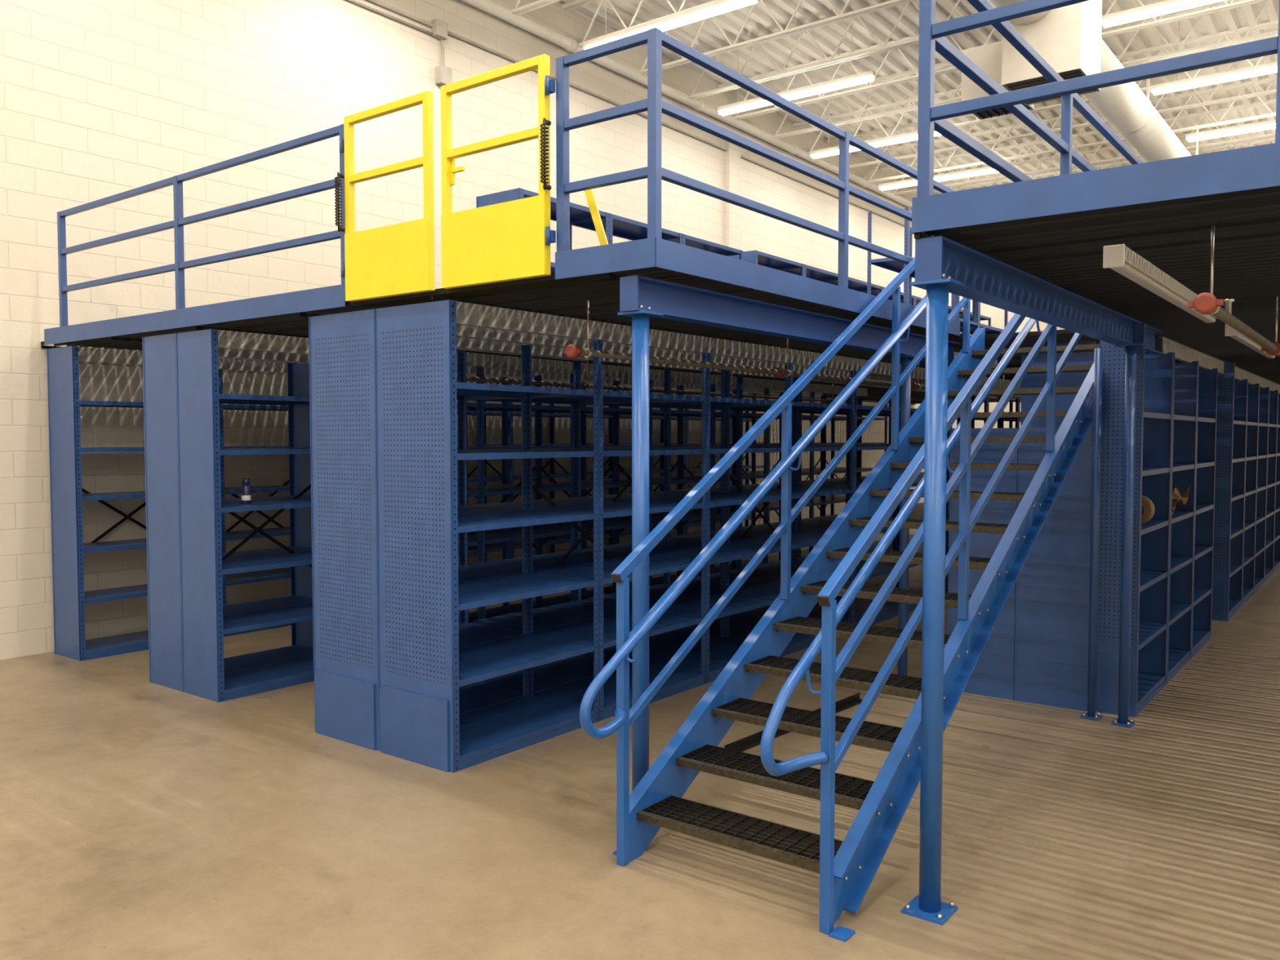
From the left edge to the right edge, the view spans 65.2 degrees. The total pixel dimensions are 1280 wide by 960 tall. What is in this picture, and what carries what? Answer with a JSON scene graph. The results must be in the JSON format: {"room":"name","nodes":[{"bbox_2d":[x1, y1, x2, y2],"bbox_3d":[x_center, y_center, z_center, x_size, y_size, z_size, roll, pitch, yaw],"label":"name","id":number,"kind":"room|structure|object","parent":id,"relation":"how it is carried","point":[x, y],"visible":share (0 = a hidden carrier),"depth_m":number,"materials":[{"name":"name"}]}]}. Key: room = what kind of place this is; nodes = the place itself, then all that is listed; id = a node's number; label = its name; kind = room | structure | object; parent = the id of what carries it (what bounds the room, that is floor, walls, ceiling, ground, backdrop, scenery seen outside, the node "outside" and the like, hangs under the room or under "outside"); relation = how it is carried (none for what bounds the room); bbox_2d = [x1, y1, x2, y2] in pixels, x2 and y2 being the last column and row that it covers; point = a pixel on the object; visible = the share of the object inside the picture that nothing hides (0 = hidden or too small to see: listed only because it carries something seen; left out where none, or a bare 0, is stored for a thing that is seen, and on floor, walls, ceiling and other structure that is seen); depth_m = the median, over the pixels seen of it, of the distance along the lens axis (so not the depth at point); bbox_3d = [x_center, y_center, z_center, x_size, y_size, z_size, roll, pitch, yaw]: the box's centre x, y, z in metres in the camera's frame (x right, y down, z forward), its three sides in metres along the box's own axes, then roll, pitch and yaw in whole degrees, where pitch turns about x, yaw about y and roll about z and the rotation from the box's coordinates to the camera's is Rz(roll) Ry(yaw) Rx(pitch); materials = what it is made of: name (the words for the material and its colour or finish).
{"room":"warehouse","nodes":[
{"label":"warehouse","id":0,"kind":"room"},
{"bbox_2d":[0,0,1066,660],"bbox_3d":[2.225,-2.766,17.707,0.200,7.600,45.000,2,3,37],"label":"wall","id":1,"kind":"structure","parent":0,"point":[100,99],"depth_m":9.70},
{"bbox_2d":[347,0,911,228],"bbox_3d":[2.650,-5.167,17.909,0.095,0.700,28.000,2,3,37],"label":"conduit","id":2,"kind":"object","parent":1,"relation":"attached to","point":[439,28],"visible":0.94,"depth_m":11.50,"materials":[{"name":"metal"}]},
{"bbox_2d":[460,0,911,208],"bbox_3d":[2.400,-5.887,17.439,0.164,0.164,44.800,2,3,37],"label":"pipe","id":3,"kind":"object","parent":1,"relation":"attached to","point":[569,44],"visible":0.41,"depth_m":14.78,"materials":[{"name":"metal"}]},
{"bbox_2d":[724,140,741,249],"bbox_3d":[1.531,-2.267,16.590,0.080,6.700,0.350,2,3,37],"label":"pilaster","id":4,"kind":"object","parent":1,"relation":"attached to","point":[733,154],"depth_m":16.41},
{"bbox_2d":[0,528,1279,959],"bbox_3d":[9.831,1.381,12.065,19.350,0.200,45.400,2,3,37],"label":"floor","id":5,"kind":"structure","parent":0,"point":[140,819],"depth_m":4.53,"materials":[{"name":"concrete"}]},
{"bbox_2d":[46,346,148,661],"bbox_3d":[-4.309,0.169,8.605,0.460,2.520,1.224,2,3,37],"label":"shelving unit","id":6,"kind":"object","parent":5,"relation":"on","point":[68,547],"visible":0.56,"depth_m":8.14,"materials":[{"name":"blue paint"}]},
{"bbox_2d":[142,333,313,692],"bbox_3d":[-3.044,0.211,7.639,0.463,2.520,1.224,2,3,37],"label":"shelving unit","id":7,"kind":"object","parent":5,"relation":"on","point":[159,362],"visible":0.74,"depth_m":7.26,"materials":[{"name":"blue paint"}]},
{"bbox_2d":[175,328,314,702],"bbox_3d":[-2.673,0.223,7.356,0.463,2.520,1.224,2,3,37],"label":"shelving unit","id":8,"kind":"object","parent":5,"relation":"on","point":[204,626],"visible":0.59,"depth_m":6.91,"materials":[{"name":"blue paint"}]},
{"bbox_2d":[218,368,291,636],"bbox_3d":[-3.566,0.185,9.578,0.460,2.405,1.218,2,3,37],"label":"shelving unit","id":9,"kind":"object","parent":5,"relation":"on","point":[282,573],"visible":0.15,"depth_m":9.28,"materials":[{"name":"blue paint"}]},
{"bbox_2d":[308,308,524,751],"bbox_3d":[-1.373,0.266,6.356,0.618,2.520,1.236,2,3,37],"label":"shelving unit","id":10,"kind":"object","parent":5,"relation":"on","point":[342,387],"visible":0.66,"depth_m":5.90,"materials":[{"name":"blue paint"}]},
{"bbox_2d":[457,366,481,619],"bbox_3d":[-1.930,0.239,8.329,0.463,2.405,1.218,2,3,37],"label":"shelving unit","id":11,"kind":"object","parent":5,"relation":"on","point":[471,542],"visible":0.14,"depth_m":8.64,"materials":[{"name":"blue paint"}]},
{"bbox_2d":[457,400,511,561],"bbox_3d":[-2.084,0.101,11.515,0.460,2.405,1.218,2,3,37],"label":"shelving unit","id":12,"kind":"object","parent":5,"relation":"on","point":[473,550],"visible":0.14,"depth_m":11.80,"materials":[{"name":"blue paint"}]},
{"bbox_2d":[373,299,599,773],"bbox_3d":[-0.879,0.283,5.979,0.618,2.520,1.236,2,3,37],"label":"shelving unit","id":13,"kind":"object","parent":5,"relation":"on","point":[422,667],"visible":1,"depth_m":5.57,"materials":[{"name":"blue paint"}]},
{"bbox_2d":[457,375,536,623],"bbox_3d":[-1.560,0.185,9.581,0.463,2.405,1.218,2,3,37],"label":"shelving unit","id":14,"kind":"object","parent":5,"relation":"on","point":[505,609],"visible":0.27,"depth_m":9.94,"materials":[{"name":"blue paint"}]},
{"bbox_2d":[457,366,573,618],"bbox_3d":[-1.189,0.197,9.297,0.463,2.405,1.218,2,3,37],"label":"shelving unit","id":15,"kind":"object","parent":5,"relation":"on","point":[539,532],"visible":0.33,"depth_m":9.33,"materials":[{"name":"blue paint"}]},
{"bbox_2d":[485,401,570,558],"bbox_3d":[-1.343,0.060,12.483,0.460,2.405,1.218,2,3,37],"label":"shelving unit","id":16,"kind":"object","parent":5,"relation":"on","point":[552,540],"visible":0.3,"depth_m":12.49,"materials":[{"name":"blue paint"}]},
{"bbox_2d":[466,350,631,693],"bbox_3d":[-0.627,0.282,7.334,0.618,2.405,1.218,2,3,37],"label":"shelving unit","id":17,"kind":"object","parent":5,"relation":"on","point":[549,675],"visible":0.44,"depth_m":7.34,"materials":[{"name":"blue paint"}]},
{"bbox_2d":[507,381,613,608],"bbox_3d":[-0.819,0.143,10.549,0.463,2.405,1.218,2,3,37],"label":"shelving unit","id":18,"kind":"object","parent":5,"relation":"on","point":[563,598],"visible":0.28,"depth_m":10.78,"materials":[{"name":"blue paint"}]},
{"bbox_2d":[553,404,631,545],"bbox_3d":[-0.602,0.018,13.451,0.460,2.405,1.218,2,3,37],"label":"shelving unit","id":19,"kind":"object","parent":5,"relation":"on","point":[609,417],"visible":0.21,"depth_m":13.60,"materials":[{"name":"blue paint"}]},
{"bbox_2d":[541,375,649,607],"bbox_3d":[-0.448,0.155,10.266,0.463,2.405,1.218,2,3,37],"label":"shelving unit","id":20,"kind":"object","parent":5,"relation":"on","point":[615,524],"visible":0.3,"depth_m":10.45,"materials":[{"name":"blue paint"}]},
{"bbox_2d":[531,339,706,721],"bbox_3d":[-0.133,0.298,6.956,0.618,2.405,1.218,2,3,37],"label":"shelving unit","id":21,"kind":"object","parent":5,"relation":"on","point":[680,681],"visible":0.54,"depth_m":6.84,"materials":[{"name":"blue paint"}]},
{"bbox_2d":[617,310,663,791],"bbox_3d":[0.003,0.415,4.652,0.160,2.369,0.160,2,3,37],"label":"support column","id":22,"kind":"structure","parent":5,"relation":"on","point":[640,318],"depth_m":4.61,"materials":[{"name":"metal"}]},
{"bbox_2d":[619,275,959,363],"bbox_3d":[1.190,-0.913,6.150,0.100,0.155,4.090,2,3,37],"label":"support beam","id":23,"kind":"structure","parent":22,"relation":"on","point":[677,302],"depth_m":5.32,"materials":[{"name":"metal"}]},
{"bbox_2d":[40,266,1022,404],"bbox_3d":[3.155,-1.342,13.639,6.250,0.054,18.425,2,3,37],"label":"deck","id":24,"kind":"object","parent":23,"relation":"on","point":[568,297],"visible":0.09,"depth_m":6.04,"materials":[{"name":"black metal"}]},
{"bbox_2d":[44,124,345,345],"bbox_3d":[-3.244,-1.562,6.925,3.960,1.035,0.058,2,3,37],"label":"guard railing","id":25,"kind":"object","parent":24,"relation":"on","point":[332,296],"visible":0.8,"depth_m":6.72,"materials":[{"name":"metal"}]},
{"bbox_2d":[334,90,435,302],"bbox_3d":[-1.406,-1.522,5.454,0.754,1.030,0.086,2,3,37],"label":"safety gate","id":26,"kind":"object","parent":25,"relation":"attached to","point":[397,259],"visible":1,"depth_m":5.43,"materials":[{"name":"metal"}]},
{"bbox_2d":[78,346,747,399],"bbox_3d":[-1.403,-1.191,12.148,0.036,0.117,10.340,2,3,37],"label":"joist","id":27,"kind":"object","parent":24,"relation":"attached to","point":[88,354],"visible":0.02,"depth_m":9.13,"materials":[{"name":"metal"}]},
{"bbox_2d":[217,347,822,397],"bbox_3d":[-0.338,-1.156,11.334,0.036,0.117,10.340,2,3,37],"label":"joist","id":28,"kind":"object","parent":24,"relation":"attached to","point":[222,352],"visible":0.24,"depth_m":10.02,"materials":[{"name":"metal"}]},
{"bbox_2d":[475,187,608,273],"bbox_3d":[-0.746,-1.642,7.892,0.450,1.040,1.044,2,3,37],"label":"shelving unit","id":29,"kind":"object","parent":24,"relation":"on","point":[578,213],"visible":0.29,"depth_m":7.78,"materials":[{"name":"blue paint"}]},
{"bbox_2d":[217,329,867,395],"bbox_3d":[0.250,-1.137,10.885,0.036,0.117,10.340,2,3,37],"label":"joist","id":30,"kind":"object","parent":24,"relation":"attached to","point":[226,339],"visible":0.5,"depth_m":9.28,"materials":[{"name":"metal"}]},
{"bbox_2d":[571,213,682,249],"bbox_3d":[-0.113,-1.677,8.720,0.450,1.040,1.038,2,3,37],"label":"shelving unit","id":31,"kind":"object","parent":24,"relation":"on","point":[619,226],"visible":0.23,"depth_m":8.70,"materials":[{"name":"blue paint"}]},
{"bbox_2d":[456,360,846,403],"bbox_3d":[1.747,-1.082,11.799,0.104,0.315,11.945,2,3,37],"label":"pipe","id":32,"kind":"object","parent":24,"relation":"hanging from","point":[588,386],"visible":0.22,"depth_m":9.16,"materials":[{"name":"metal"}]},
{"bbox_2d":[666,233,743,260],"bbox_3d":[0.519,-1.713,9.546,0.450,1.040,1.038,2,3,37],"label":"shelving unit","id":33,"kind":"object","parent":24,"relation":"on","point":[687,240],"visible":0.19,"depth_m":9.52,"materials":[{"name":"blue paint"}]},
{"bbox_2d":[456,301,1021,389],"bbox_3d":[3.947,-1.178,11.834,0.036,0.117,16.340,2,3,37],"label":"joist","id":34,"kind":"object","parent":24,"relation":"attached to","point":[467,313],"visible":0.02,"depth_m":6.75,"materials":[{"name":"metal"}]},
{"bbox_2d":[456,324,1021,395],"bbox_3d":[3.557,-1.190,12.132,0.036,0.117,16.340,2,3,37],"label":"joist","id":35,"kind":"object","parent":24,"relation":"attached to","point":[462,331],"visible":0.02,"depth_m":7.29,"materials":[{"name":"metal"}]},
{"bbox_2d":[456,336,1021,400],"bbox_3d":[3.089,-1.206,12.490,0.036,0.117,16.340,2,3,37],"label":"joist","id":36,"kind":"object","parent":24,"relation":"attached to","point":[461,342],"visible":0.12,"depth_m":7.52,"materials":[{"name":"metal"}]},
{"bbox_2d":[555,27,959,335],"bbox_3d":[0.978,-1.524,6.036,0.594,1.035,3.773,2,3,37],"label":"guard railing","id":37,"kind":"object","parent":24,"relation":"on","point":[653,251],"visible":0.88,"depth_m":4.72,"materials":[{"name":"metal"}]},
{"bbox_2d":[440,53,555,288],"bbox_3d":[-0.721,-1.499,4.934,0.768,1.030,0.092,2,3,37],"label":"safety gate","id":38,"kind":"object","parent":37,"relation":"attached to","point":[508,241],"visible":1,"depth_m":4.92,"materials":[{"name":"metal"}]},
{"bbox_2d":[728,249,804,276],"bbox_3d":[1.282,-1.776,10.542,0.450,1.080,1.024,2,3,37],"label":"shelving unit","id":39,"kind":"object","parent":24,"relation":"on","point":[754,256],"visible":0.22,"depth_m":10.53,"materials":[{"name":"blue paint"}]},
{"bbox_2d":[564,300,1021,399],"bbox_3d":[3.258,-1.004,9.990,0.104,0.315,11.945,2,3,37],"label":"pipe","id":40,"kind":"object","parent":24,"relation":"hanging from","point":[573,351],"visible":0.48,"depth_m":6.31,"materials":[{"name":"metal"}]},
{"bbox_2d":[866,206,926,309],"bbox_3d":[2.932,-2.054,10.960,0.450,1.600,1.098,2,3,37],"label":"guard railing","id":41,"kind":"object","parent":24,"relation":"on","point":[888,264],"visible":0.2,"depth_m":10.63,"materials":[{"name":"metal"}]},
{"bbox_2d":[580,360,723,659],"bbox_3d":[0.114,0.240,8.302,0.618,2.405,1.218,2,3,37],"label":"shelving unit","id":42,"kind":"object","parent":5,"relation":"on","point":[669,642],"visible":0.35,"depth_m":8.52,"materials":[{"name":"blue paint"}]},
{"bbox_2d":[618,379,713,586],"bbox_3d":[0.293,0.114,11.234,0.463,2.405,1.218,2,3,37],"label":"shelving unit","id":43,"kind":"object","parent":5,"relation":"on","point":[656,519],"visible":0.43,"depth_m":11.38,"materials":[{"name":"blue paint"}]},
{"bbox_2d":[648,352,790,683],"bbox_3d":[0.608,0.256,7.925,0.618,2.405,1.218,2,3,37],"label":"shelving unit","id":44,"kind":"object","parent":5,"relation":"on","point":[719,651],"visible":0.49,"depth_m":7.88,"materials":[{"name":"blue paint"}]},
{"bbox_2d":[683,384,767,573],"bbox_3d":[1.034,0.072,12.202,0.463,2.405,1.218,2,3,37],"label":"shelving unit","id":45,"kind":"object","parent":5,"relation":"on","point":[717,513],"visible":0.3,"depth_m":12.35,"materials":[{"name":"blue paint"}]},
{"bbox_2d":[670,368,792,635],"bbox_3d":[0.855,0.198,9.270,0.618,2.405,1.218,2,3,37],"label":"shelving unit","id":46,"kind":"object","parent":5,"relation":"on","point":[743,621],"visible":0.4,"depth_m":9.31,"materials":[{"name":"blue paint"}]},
{"bbox_2d":[742,388,813,563],"bbox_3d":[1.775,0.030,13.171,0.463,2.405,1.218,2,3,37],"label":"shelving unit","id":47,"kind":"object","parent":5,"relation":"on","point":[773,506],"visible":0.25,"depth_m":13.26,"materials":[{"name":"blue paint"}]},
{"bbox_2d":[728,362,855,654],"bbox_3d":[1.349,0.214,8.893,0.618,2.405,1.218,2,3,37],"label":"shelving unit","id":48,"kind":"object","parent":5,"relation":"on","point":[799,540],"visible":0.43,"depth_m":8.86,"materials":[{"name":"blue paint"}]},
{"bbox_2d":[724,693,862,751],"bbox_3d":[1.011,1.507,6.252,0.052,0.050,1.555,2,3,41],"label":"steel angle","id":49,"kind":"object","parent":5,"relation":"on","point":[742,744],"visible":0.32,"depth_m":5.95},
{"bbox_2d":[742,382,849,613],"bbox_3d":[1.596,0.156,10.239,0.618,2.405,1.218,2,3,37],"label":"shelving unit","id":50,"kind":"object","parent":5,"relation":"on","point":[775,566],"visible":0.26,"depth_m":10.35,"materials":[{"name":"blue paint"}]},
{"bbox_2d":[801,391,846,549],"bbox_3d":[2.516,-0.012,14.139,0.463,2.405,1.218,2,3,37],"label":"shelving unit","id":51,"kind":"object","parent":5,"relation":"on","point":[822,501],"visible":0.24,"depth_m":14.19,"materials":[{"name":"blue paint"}]},
{"bbox_2d":[579,257,1099,942],"bbox_3d":[1.537,-0.268,5.470,1.130,3.665,4.797,2,3,37],"label":"staircase","id":52,"kind":"structure","parent":5,"relation":"on","point":[846,873],"depth_m":4.63,"materials":[{"name":"metal"}]},
{"bbox_2d":[797,370,900,625],"bbox_3d":[2.090,0.173,9.861,0.618,2.405,1.218,2,3,37],"label":"shelving unit","id":53,"kind":"object","parent":5,"relation":"on","point":[860,608],"visible":0.23,"depth_m":9.74,"materials":[{"name":"blue paint"}]},
{"bbox_2d":[855,386,951,612],"bbox_3d":[2.831,0.131,10.829,0.618,2.405,1.218,2,3,37],"label":"shelving unit","id":54,"kind":"object","parent":5,"relation":"on","point":[916,482],"visible":0.08,"depth_m":11.12,"materials":[{"name":"blue paint"}]},
{"bbox_2d":[897,355,915,675],"bbox_3d":[1.874,0.310,7.097,0.160,2.369,0.160,2,3,37],"label":"support column","id":55,"kind":"structure","parent":5,"relation":"on","point":[905,388],"depth_m":7.07,"materials":[{"name":"metal"}]},
{"bbox_2d":[901,278,964,925],"bbox_3d":[1.101,0.454,3.751,0.160,2.369,0.160,2,3,37],"label":"support column","id":56,"kind":"structure","parent":5,"relation":"on","point":[926,905],"depth_m":3.72,"materials":[{"name":"metal"}]},
{"bbox_2d":[915,235,1162,354],"bbox_3d":[2.301,-0.876,5.282,0.100,0.155,4.120,2,3,37],"label":"support beam","id":57,"kind":"structure","parent":56,"relation":"on","point":[988,280],"depth_m":4.44,"materials":[{"name":"metal"}]},
{"bbox_2d":[914,186,1279,384],"bbox_3d":[8.772,-1.156,9.333,5.450,0.054,18.450,2,3,37],"label":"deck","id":58,"kind":"object","parent":57,"relation":"on","point":[1064,251],"visible":0.66,"depth_m":4.14,"materials":[{"name":"black metal"}]},
{"bbox_2d":[911,0,1279,236],"bbox_3d":[4.281,-1.415,3.506,5.388,1.035,3.783,2,3,37],"label":"guard railing","id":59,"kind":"object","parent":58,"relation":"on","point":[1253,167],"visible":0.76,"depth_m":3.44,"materials":[{"name":"metal"}]},
{"bbox_2d":[1102,244,1217,323],"bbox_3d":[2.531,-0.892,4.758,0.076,0.084,2.412,2,3,37],"label":"light","id":60,"kind":"object","parent":58,"relation":"attached to","point":[1121,259],"visible":0.93,"depth_m":4.21,"materials":[{"name":"metal"}]},
{"bbox_2d":[1157,337,1224,373],"bbox_3d":[4.717,-1.034,8.498,0.036,0.117,3.090,2,3,37],"label":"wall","id":61,"kind":"structure","parent":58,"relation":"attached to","point":[1184,353],"depth_m":8.20,"materials":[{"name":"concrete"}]},
{"bbox_2d":[1187,226,1279,357],"bbox_3d":[5.523,-0.922,8.097,0.104,0.315,11.945,2,3,37],"label":"pipe","id":62,"kind":"object","parent":58,"relation":"hanging from","point":[1205,303],"visible":1,"depth_m":3.70,"materials":[{"name":"metal"}]},
{"bbox_2d":[1224,323,1275,358],"bbox_3d":[4.505,-1.003,7.337,0.076,0.084,2.412,2,3,37],"label":"light","id":63,"kind":"object","parent":58,"relation":"attached to","point":[1230,331],"visible":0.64,"depth_m":6.78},
{"bbox_2d":[1230,333,1275,358],"bbox_3d":[4.508,-0.977,7.343,0.056,0.025,2.340,2,3,37],"label":"diffuser","id":64,"kind":"object","parent":63,"relation":"attached to","point":[1242,339],"depth_m":7.05,"materials":[{"name":"plastic"}]},
{"bbox_2d":[984,329,1248,384],"bbox_3d":[7.376,-1.315,13.003,1.220,0.054,14.310,2,3,37],"label":"deck","id":65,"kind":"object","parent":57,"relation":"on","point":[1062,335],"visible":0.04,"depth_m":7.72,"materials":[{"name":"black metal"}]},
{"bbox_2d":[947,427,1018,700],"bbox_3d":[2.591,0.559,7.229,0.462,1.860,0.734,2,3,37],"label":"shelving unit","id":66,"kind":"object","parent":5,"relation":"on","point":[993,675],"visible":0.31,"depth_m":6.90,"materials":[{"name":"blue paint"}]},
{"bbox_2d":[1013,427,1093,711],"bbox_3d":[2.963,0.571,6.944,0.469,1.860,0.734,2,3,37],"label":"shelving unit","id":67,"kind":"object","parent":5,"relation":"on","point":[1051,636],"visible":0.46,"depth_m":6.64,"materials":[{"name":"blue paint"}]},
{"bbox_2d":[1020,340,1096,427],"bbox_3d":[3.510,0.190,8.122,0.530,2.520,1.054,2,3,37],"label":"shelving unit","id":68,"kind":"object","parent":5,"relation":"on","point":[1064,402],"visible":0.1,"depth_m":7.66,"materials":[{"name":"blue paint"}]},
{"bbox_2d":[1080,347,1102,720],"bbox_3d":[2.895,0.347,6.367,0.110,2.358,0.110,2,3,37],"label":"support column","id":69,"kind":"structure","parent":5,"relation":"on","point":[1090,714],"depth_m":6.35,"materials":[{"name":"metal"}]},
{"bbox_2d":[1111,342,1146,728],"bbox_3d":[3.026,0.348,6.217,0.150,2.369,0.150,2,3,37],"label":"support column","id":70,"kind":"structure","parent":5,"relation":"on","point":[1122,720],"depth_m":6.20,"materials":[{"name":"metal"}]},
{"bbox_2d":[1095,323,1173,716],"bbox_3d":[3.398,0.244,6.874,0.260,2.520,1.056,2,3,37],"label":"shelving unit","id":71,"kind":"object","parent":5,"relation":"on","point":[1154,373],"visible":0.66,"depth_m":6.53,"materials":[{"name":"blue paint"}]},
{"bbox_2d":[1166,352,1198,684],"bbox_3d":[3.937,0.262,7.803,0.531,2.405,1.048,2,3,37],"label":"shelving unit","id":72,"kind":"object","parent":5,"relation":"on","point":[1185,375],"visible":0.42,"depth_m":8.07,"materials":[{"name":"blue paint"}]},
{"bbox_2d":[1191,361,1217,658],"bbox_3d":[4.574,0.226,8.636,0.531,2.405,1.048,2,3,37],"label":"shelving unit","id":73,"kind":"object","parent":5,"relation":"on","point":[1207,380],"visible":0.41,"depth_m":8.91,"materials":[{"name":"blue paint"}]},
{"bbox_2d":[1199,362,1247,621],"bbox_3d":[5.845,0.097,10.293,0.531,2.520,1.066,2,3,37],"label":"shelving unit","id":74,"kind":"object","parent":5,"relation":"on","point":[1232,394],"visible":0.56,"depth_m":9.80,"materials":[{"name":"blue paint"}]},
{"bbox_2d":[1241,378,1259,606],"bbox_3d":[6.488,0.118,11.136,0.531,2.405,1.048,2,3,37],"label":"shelving unit","id":75,"kind":"object","parent":5,"relation":"on","point":[1252,411],"visible":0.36,"depth_m":11.40,"materials":[{"name":"blue paint"}]},
{"bbox_2d":[1253,386,1269,593],"bbox_3d":[7.125,0.082,11.970,0.531,2.405,1.048,2,3,37],"label":"shelving unit","id":76,"kind":"object","parent":5,"relation":"on","point":[1264,393],"visible":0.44,"depth_m":12.23,"materials":[{"name":"blue paint"}]},
{"bbox_2d":[1264,386,1278,582],"bbox_3d":[7.763,0.046,12.803,0.531,2.405,1.048,2,3,37],"label":"shelving unit","id":77,"kind":"object","parent":5,"relation":"on","point":[1273,395],"visible":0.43,"depth_m":13.06,"materials":[{"name":"blue paint"}]},
{"bbox_2d":[1273,393,1279,573],"bbox_3d":[8.401,0.010,13.636,0.531,2.405,1.048,2,3,37],"label":"shelving unit","id":78,"kind":"object","parent":5,"relation":"on","point":[1277,518],"visible":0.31,"depth_m":13.92,"materials":[{"name":"blue paint"}]},
{"bbox_2d":[555,0,1279,194],"bbox_3d":[9.839,-6.251,11.730,19.170,0.220,45.200,2,3,37],"label":"ceiling","id":79,"kind":"structure","parent":0,"point":[760,23],"depth_m":14.86,"materials":[{"name":"white paint"}]},
{"bbox_2d":[582,0,757,49],"bbox_3d":[0.300,-5.732,11.681,2.460,0.913,0.128,2,3,37],"label":"strip light","id":80,"kind":"object","parent":79,"relation":"hanging from","point":[719,6],"visible":0.72,"depth_m":11.54,"materials":[{"name":"white paint"}]},
{"bbox_2d":[638,0,915,75],"bbox_3d":[7.280,-5.723,8.419,18.910,0.590,0.110,2,3,37],"label":"joist","id":81,"kind":"object","parent":79,"relation":"attached to","point":[842,16],"visible":0.69,"depth_m":12.63,"materials":[{"name":"white paint"}]},
{"bbox_2d":[717,23,875,115],"bbox_3d":[2.153,-5.837,14.102,2.460,0.913,0.128,2,3,37],"label":"strip light","id":82,"kind":"object","parent":79,"relation":"hanging from","point":[851,80],"visible":0.84,"depth_m":13.94,"materials":[{"name":"white paint"}]},
{"bbox_2d":[676,0,991,99],"bbox_3d":[8.040,-5.766,9.411,18.910,0.590,0.110,2,3,37],"label":"joist","id":83,"kind":"object","parent":79,"relation":"attached to","point":[885,48],"visible":0.54,"depth_m":13.65,"materials":[{"name":"white paint"}]},
{"bbox_2d":[809,101,942,159],"bbox_3d":[3.914,-5.936,16.404,2.460,0.913,0.128,2,3,37],"label":"strip light","id":84,"kind":"object","parent":79,"relation":"hanging from","point":[913,135],"visible":0.56,"depth_m":16.40,"materials":[{"name":"white paint"}]},
{"bbox_2d":[878,124,998,191],"bbox_3d":[5.615,-6.032,18.626,2.460,0.913,0.128,2,3,37],"label":"strip light","id":85,"kind":"object","parent":79,"relation":"hanging from","point":[985,170],"visible":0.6,"depth_m":18.55,"materials":[{"name":"white paint"}]},
{"bbox_2d":[718,0,1271,119],"bbox_3d":[8.799,-5.809,10.403,18.910,0.590,0.110,2,3,37],"label":"joist","id":86,"kind":"object","parent":79,"relation":"attached to","point":[1232,5],"visible":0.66,"depth_m":14.24,"materials":[{"name":"white paint"}]},
{"bbox_2d":[759,0,1278,138],"bbox_3d":[9.558,-5.851,11.396,18.910,0.590,0.110,2,3,37],"label":"joist","id":87,"kind":"object","parent":79,"relation":"attached to","point":[877,80],"visible":0.53,"depth_m":13.75,"materials":[{"name":"white paint"}]},
{"bbox_2d":[793,21,1278,154],"bbox_3d":[10.317,-5.894,12.388,18.910,0.590,0.110,2,3,37],"label":"joist","id":88,"kind":"object","parent":79,"relation":"attached to","point":[1268,24],"visible":0.34,"depth_m":15.42,"materials":[{"name":"white paint"}]},
{"bbox_2d":[825,53,1277,168],"bbox_3d":[11.076,-5.937,13.380,18.910,0.590,0.110,2,3,37],"label":"joist","id":89,"kind":"object","parent":79,"relation":"attached to","point":[1263,92],"visible":0.4,"depth_m":16.40,"materials":[{"name":"white paint"}]},
{"bbox_2d":[853,77,1276,182],"bbox_3d":[11.836,-5.980,14.372,18.910,0.590,0.110,2,3,37],"label":"joist","id":90,"kind":"object","parent":79,"relation":"attached to","point":[1248,84],"visible":0.6,"depth_m":17.50,"materials":[{"name":"white paint"}]},
{"bbox_2d":[880,99,1275,195],"bbox_3d":[12.595,-6.023,15.364,18.910,0.590,0.110,2,3,37],"label":"joist","id":91,"kind":"object","parent":79,"relation":"attached to","point":[1257,104],"visible":0.57,"depth_m":18.53,"materials":[{"name":"white paint"}]},
{"bbox_2d":[1102,0,1224,27],"bbox_3d":[6.347,-5.699,10.898,2.460,0.913,0.128,2,3,37],"label":"strip light","id":92,"kind":"object","parent":79,"relation":"hanging from","point":[1166,6],"visible":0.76,"depth_m":11.32,"materials":[{"name":"white paint"}]},
{"bbox_2d":[1150,22,1277,95],"bbox_3d":[8.109,-5.798,13.200,2.460,0.913,0.128,2,3,37],"label":"strip light","id":93,"kind":"object","parent":79,"relation":"hanging from","point":[1268,68],"visible":0.93,"depth_m":13.46,"materials":[{"name":"white paint"}]},
{"bbox_2d":[1185,84,1275,142],"bbox_3d":[9.809,-5.894,15.422,2.460,0.913,0.128,2,3,37],"label":"strip light","id":94,"kind":"object","parent":79,"relation":"hanging from","point":[1270,124],"visible":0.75,"depth_m":15.78,"materials":[{"name":"white paint"}]},
{"bbox_3d":[3.484,-5.509,3.459,18.910,0.590,0.110,2,3,37],"label":"joist","id":95,"kind":"object","parent":79,"relation":"attached to","visible":0},
{"bbox_2d":[960,0,1199,162],"bbox_3d":[8.486,-4.901,15.974,1.320,1.785,28.000,2,3,37],"label":"air duct","id":96,"kind":"object","parent":95,"relation":"hanging from","point":[1068,38],"visible":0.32,"depth_m":9.60,"materials":[{"name":"metal"}]},
{"bbox_2d":[974,103,1030,119],"bbox_3d":[3.720,-3.885,10.404,0.520,0.035,0.560,2,3,37],"label":"grille","id":97,"kind":"object","parent":96,"relation":"attached to","point":[1003,111],"depth_m":10.61,"materials":[{"name":"black metal"}]},
{"bbox_2d":[1005,69,1096,103],"bbox_3d":[3.919,-3.747,9.534,0.660,0.035,0.710,2,3,37],"label":"grille","id":98,"kind":"object","parent":96,"relation":"attached to","point":[1033,78],"depth_m":9.36,"materials":[{"name":"metal"}]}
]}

